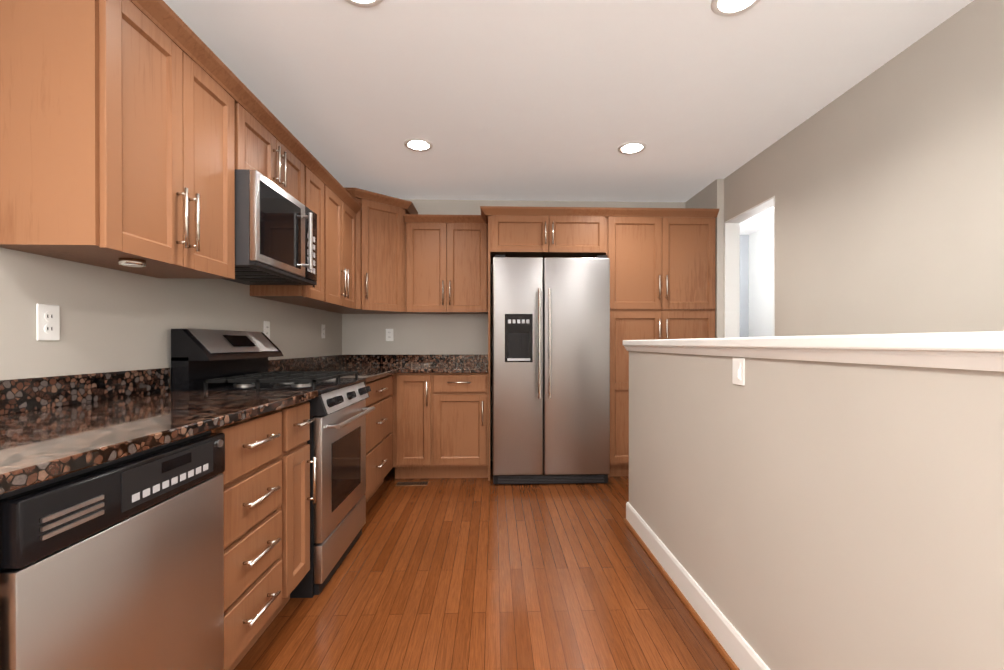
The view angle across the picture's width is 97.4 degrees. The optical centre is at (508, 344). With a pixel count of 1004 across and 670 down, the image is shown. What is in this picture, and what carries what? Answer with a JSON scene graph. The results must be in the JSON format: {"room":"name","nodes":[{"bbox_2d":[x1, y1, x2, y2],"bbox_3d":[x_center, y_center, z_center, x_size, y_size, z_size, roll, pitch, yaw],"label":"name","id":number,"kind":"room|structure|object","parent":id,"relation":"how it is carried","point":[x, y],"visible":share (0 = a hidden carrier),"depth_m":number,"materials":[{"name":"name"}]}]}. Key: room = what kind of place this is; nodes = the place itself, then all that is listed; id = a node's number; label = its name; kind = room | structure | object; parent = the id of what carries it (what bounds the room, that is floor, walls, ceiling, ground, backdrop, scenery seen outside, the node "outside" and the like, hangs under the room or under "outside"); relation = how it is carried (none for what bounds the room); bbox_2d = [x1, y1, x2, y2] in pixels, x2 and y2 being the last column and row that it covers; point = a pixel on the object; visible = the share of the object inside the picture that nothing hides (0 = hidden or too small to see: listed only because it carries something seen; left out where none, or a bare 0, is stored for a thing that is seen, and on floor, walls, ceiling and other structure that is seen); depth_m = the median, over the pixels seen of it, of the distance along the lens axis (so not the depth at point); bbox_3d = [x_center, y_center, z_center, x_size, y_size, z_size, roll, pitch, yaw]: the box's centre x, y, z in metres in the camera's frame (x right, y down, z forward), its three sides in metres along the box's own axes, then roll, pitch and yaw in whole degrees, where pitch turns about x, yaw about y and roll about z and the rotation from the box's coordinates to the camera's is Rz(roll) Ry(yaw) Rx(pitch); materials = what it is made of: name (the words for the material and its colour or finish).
{"room":"kitchen","nodes":[
{"label":"kitchen","id":0,"kind":"room"},
{"bbox_2d":[0,247,341,390],"bbox_3d":[-1.535,-0.122,1.225,0.120,2.490,6.105,0,0,-2],"label":"wall","id":1,"kind":"structure","parent":0,"point":[112,320],"depth_m":1.68,"materials":[{"name":"beige paint"}]},
{"bbox_2d":[36,304,59,340],"bbox_3d":[-1.477,-0.070,1.415,0.008,0.116,0.072,0,0,-2],"label":"electrical outlet","id":2,"kind":"object","parent":1,"relation":"attached to","point":[47,322],"visible":1,"depth_m":1.41,"materials":[{"name":"white plastic"}]},
{"bbox_2d":[0,0,239,278],"bbox_3d":[-1.324,-0.695,1.567,0.323,0.825,0.651,0,0,-2],"label":"upper cabinet","id":3,"kind":"object","parent":1,"relation":"attached to","point":[141,129],"depth_m":1.31,"materials":[{"name":"brown wood"}]},
{"bbox_2d":[118,258,145,266],"bbox_3d":[-1.248,-0.271,1.462,0.070,0.021,0.070,0,0,-2],"label":"under-cabinet light","id":4,"kind":"object","parent":3,"relation":"attached to","point":[131,262],"visible":1,"depth_m":1.44,"materials":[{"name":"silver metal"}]},
{"bbox_2d":[264,321,269,338],"bbox_3d":[-1.522,-0.089,2.774,0.008,0.116,0.072,0,0,-2],"label":"electrical outlet","id":5,"kind":"object","parent":1,"relation":"attached to","point":[267,328],"visible":0.92,"depth_m":2.77,"materials":[{"name":"white plastic"}]},
{"bbox_2d":[240,84,307,206],"bbox_3d":[-1.346,-0.937,2.239,0.323,0.345,0.695,0,0,-2],"label":"upper cabinet","id":6,"kind":"object","parent":1,"relation":"attached to","point":[265,147],"depth_m":2.18,"materials":[{"name":"brown wood"}]},
{"bbox_2d":[224,169,316,284],"bbox_3d":[-1.279,-0.549,2.231,0.452,0.416,0.659,0,0,-2],"label":"microwave","id":7,"kind":"object","parent":6,"relation":"attached to","point":[275,234],"visible":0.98,"depth_m":2.08,"materials":[{"name":"grey metal"}]},
{"bbox_2d":[250,156,331,303],"bbox_3d":[-1.363,-0.698,2.771,0.323,0.825,0.367,0,0,-2],"label":"upper cabinet","id":8,"kind":"object","parent":1,"relation":"attached to","point":[319,182],"depth_m":2.82,"materials":[{"name":"brown wood"}]},
{"bbox_2d":[321,324,324,337],"bbox_3d":[-1.552,-0.109,3.693,0.008,0.116,0.072,0,0,-2],"label":"electrical outlet","id":9,"kind":"object","parent":1,"relation":"attached to","point":[322,331],"visible":1,"depth_m":3.67,"materials":[{"name":"white plastic"}]},
{"bbox_2d":[294,180,359,308],"bbox_3d":[-1.377,-0.700,3.185,0.323,0.825,0.729,0,0,-2],"label":"upper cabinet","id":10,"kind":"object","parent":1,"relation":"attached to","point":[345,209],"depth_m":3.25,"materials":[{"name":"brown wood"}]},
{"bbox_2d":[234,461,730,669],"bbox_3d":[0.859,1.171,1.976,5.115,0.100,7.600,0,0,-2],"label":"floor","id":11,"kind":"structure","parent":0,"point":[459,574],"depth_m":1.97,"materials":[{"name":"brown wood"}]},
{"bbox_2d":[0,430,224,669],"bbox_3d":[-1.118,0.684,0.995,0.618,0.880,0.563,0,0,-2],"label":"dishwasher","id":12,"kind":"object","parent":11,"relation":"on","point":[117,564],"visible":1,"depth_m":0.93,"materials":[{"name":"grey metal"}]},
{"bbox_2d":[211,403,298,669],"bbox_3d":[-1.168,0.679,1.516,0.628,0.888,0.477,0,0,-2],"label":"base cabinet","id":13,"kind":"object","parent":11,"relation":"on","point":[261,473],"depth_m":1.50,"materials":[{"name":"brown wood"}]},
{"bbox_2d":[0,362,323,494],"bbox_3d":[-1.129,0.171,0.769,0.657,0.132,2.327,0,0,-2],"label":"countertop","id":14,"kind":"structure","parent":13,"relation":"on","point":[51,427],"depth_m":1.28,"materials":[{"name":"brown stone"}]},
{"bbox_2d":[171,328,374,597],"bbox_3d":[-1.131,0.524,2.283,0.717,1.193,0.682,0,0,-2],"label":"gas range","id":15,"kind":"object","parent":11,"relation":"on","point":[213,360],"visible":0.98,"depth_m":2.10,"materials":[{"name":"silver metal"}]},
{"bbox_2d":[299,401,314,582],"bbox_3d":[-1.178,0.678,1.808,0.628,0.888,0.253,0,0,-2],"label":"base cabinet","id":16,"kind":"object","parent":11,"relation":"on","point":[304,407],"depth_m":1.87,"materials":[{"name":"brown wood"}]},
{"bbox_2d":[315,374,394,503],"bbox_3d":[-1.221,0.675,3.104,0.628,0.888,0.952,0,0,-2],"label":"base cabinet","id":17,"kind":"object","parent":11,"relation":"on","point":[380,423],"depth_m":3.09,"materials":[{"name":"brown wood"}]},
{"bbox_2d":[395,481,428,485],"bbox_3d":[-0.771,1.113,3.522,0.250,0.006,0.100,0,0,-2],"label":"floor vent","id":18,"kind":"object","parent":11,"relation":"in","point":[424,483],"visible":0.98,"depth_m":3.52,"materials":[{"name":"brown"}]},
{"bbox_2d":[395,373,442,478],"bbox_3d":[-0.760,0.673,3.881,0.387,0.888,0.609,0,0,-2],"label":"base cabinet","id":19,"kind":"object","parent":11,"relation":"on","point":[426,425],"depth_m":3.58,"materials":[{"name":"brown wood"}]},
{"bbox_2d":[268,355,399,382],"bbox_3d":[-1.214,0.163,3.398,0.660,0.132,1.539,0,0,-2],"label":"countertop","id":20,"kind":"structure","parent":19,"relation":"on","point":[370,367],"depth_m":3.76,"materials":[{"name":"brown stone"}]},
{"bbox_2d":[443,373,487,477],"bbox_3d":[-0.440,0.673,3.891,0.520,0.888,0.609,0,0,-2],"label":"base cabinet","id":21,"kind":"object","parent":11,"relation":"on","point":[465,395],"depth_m":3.60,"materials":[{"name":"brown wood"}]},
{"bbox_2d":[400,354,487,372],"bbox_3d":[-0.539,0.162,3.859,0.720,0.132,0.662,0,0,-2],"label":"countertop","id":22,"kind":"structure","parent":21,"relation":"on","point":[470,363],"depth_m":4.16,"materials":[{"name":"brown stone"}]},
{"bbox_2d":[493,255,609,483],"bbox_3d":[0.329,0.204,3.789,0.930,1.824,0.786,0,0,-2],"label":"refrigerator","id":23,"kind":"object","parent":11,"relation":"on","point":[551,370],"visible":1,"depth_m":3.48,"materials":[{"name":"grey metal"}]},
{"bbox_2d":[604,207,718,476],"bbox_3d":[1.256,0.001,3.946,0.919,2.230,0.608,0,0,-2],"label":"tall cabinet","id":24,"kind":"object","parent":11,"relation":"on","point":[662,273],"depth_m":3.64,"materials":[{"name":"brown wood"}]},
{"bbox_2d":[342,199,684,460],"bbox_3d":[0.155,-0.130,4.275,3.460,2.490,0.120,0,0,-2],"label":"wall","id":25,"kind":"structure","parent":0,"point":[435,334],"depth_m":4.19,"materials":[{"name":"beige paint"}]},
{"bbox_2d":[320,188,417,313],"bbox_3d":[-1.202,-0.764,3.830,0.715,0.960,0.672,0,0,-2],"label":"upper cabinet","id":26,"kind":"object","parent":25,"relation":"attached to","point":[380,254],"visible":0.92,"depth_m":3.70,"materials":[{"name":"brown wood"}]},
{"bbox_2d":[386,329,392,340],"bbox_3d":[-1.126,-0.091,4.168,0.072,0.116,0.008,0,0,-2],"label":"electrical outlet","id":27,"kind":"object","parent":25,"relation":"attached to","point":[389,334],"visible":1,"depth_m":4.17,"materials":[{"name":"white plastic"}]},
{"bbox_2d":[404,214,487,313],"bbox_3d":[-0.548,-0.704,4.002,0.726,0.840,0.372,0,0,-2],"label":"upper cabinet","id":28,"kind":"object","parent":25,"relation":"attached to","point":[446,264],"visible":0.98,"depth_m":3.87,"materials":[{"name":"brown wood"}]},
{"bbox_2d":[488,206,607,265],"bbox_3d":[0.318,-0.938,3.912,0.958,0.352,0.608,0,0,-2],"label":"upper cabinet","id":29,"kind":"object","parent":25,"relation":"attached to","point":[566,232],"depth_m":3.61,"materials":[{"name":"brown wood"}]},
{"bbox_2d":[163,0,973,234],"bbox_3d":[0.859,-1.419,1.969,5.115,0.100,7.600,0,0,-2],"label":"ceiling","id":30,"kind":"structure","parent":0,"point":[537,100],"depth_m":2.29,"materials":[{"name":"paint"}]},
{"bbox_2d":[345,0,382,7],"bbox_3d":[-0.575,-1.363,1.689,0.196,0.010,0.196,0,0,-2],"label":"recessed light","id":31,"kind":"object","parent":30,"relation":"in","point":[365,3],"visible":1,"depth_m":1.76,"materials":[{"name":"white"}]},
{"bbox_2d":[404,138,432,151],"bbox_3d":[-0.619,-1.366,3.025,0.196,0.010,0.196,0,0,-2],"label":"recessed light","id":32,"kind":"object","parent":30,"relation":"in","point":[418,144],"visible":1,"depth_m":3.01,"materials":[{"name":"white"}]},
{"bbox_2d":[618,142,646,154],"bbox_3d":[0.860,-1.366,3.074,0.196,0.010,0.196,0,0,-2],"label":"recessed light","id":33,"kind":"object","parent":30,"relation":"in","point":[629,148],"visible":0.96,"depth_m":3.06,"materials":[{"name":"white"}]},
{"bbox_2d":[711,0,759,16],"bbox_3d":[0.904,-1.363,1.738,0.196,0.010,0.196,0,0,-2],"label":"recessed light","id":34,"kind":"object","parent":30,"relation":"in","point":[726,8],"visible":1,"depth_m":1.78,"materials":[{"name":"white"}]},
{"bbox_2d":[685,179,723,337],"bbox_3d":[1.747,-0.129,3.962,0.058,2.490,0.610,0,0,-2],"label":"wall","id":35,"kind":"structure","parent":0,"point":[710,196],"depth_m":3.66,"materials":[{"name":"beige paint"}]},
{"bbox_2d":[740,235,748,336],"bbox_3d":[2.520,-0.133,5.589,1.355,2.490,0.120,0,0,-2],"label":"wall","id":36,"kind":"structure","parent":0,"point":[744,285],"depth_m":5.53,"materials":[{"name":"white paint"}]},
{"bbox_2d":[749,224,773,336],"bbox_3d":[3.131,-0.129,3.998,0.120,2.490,3.100,0,0,-2],"label":"wall","id":37,"kind":"structure","parent":0,"point":[761,282],"depth_m":5.28,"materials":[{"name":"white paint"}]},
{"bbox_2d":[629,351,1003,669],"bbox_3d":[0.888,0.570,0.574,0.120,1.111,4.400,0,0,-2],"label":"wall","id":38,"kind":"structure","parent":0,"point":[804,515],"depth_m":1.10,"materials":[{"name":"beige paint"}]},
{"bbox_2d":[623,502,769,669],"bbox_3d":[0.887,1.062,0.590,0.176,0.126,4.427,0,0,-2],"label":"baseboard","id":39,"kind":"structure","parent":38,"relation":"attached to","point":[735,650],"depth_m":1.80,"materials":[{"name":"white wood"}]},
{"bbox_2d":[732,357,744,385],"bbox_3d":[0.790,0.092,1.520,0.011,0.094,0.072,0,0,-2],"label":"light switch","id":40,"kind":"object","parent":38,"relation":"attached to","point":[738,371],"visible":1,"depth_m":1.51,"materials":[{"name":"white plastic"}]},
{"bbox_2d":[623,331,1003,371],"bbox_3d":[0.887,0.012,0.584,0.190,0.066,4.422,0,0,-2],"label":"trim","id":41,"kind":"structure","parent":38,"relation":"on","point":[983,351],"depth_m":0.97,"materials":[{"name":"white wood"}]},
{"bbox_2d":[724,0,1003,336],"bbox_3d":[1.923,-0.122,1.339,0.120,2.490,5.865,0,0,-2],"label":"wall","id":42,"kind":"structure","parent":0,"point":[884,184],"depth_m":2.07,"materials":[{"name":"beige paint"}]},
{"bbox_2d":[724,196,774,337],"bbox_3d":[1.857,0.053,3.324,0.122,2.130,0.654,0,0,-2],"label":"door frame","id":43,"kind":"structure","parent":42,"relation":"attached to","point":[731,277],"depth_m":3.64,"materials":[{"name":"white"}]}
]}

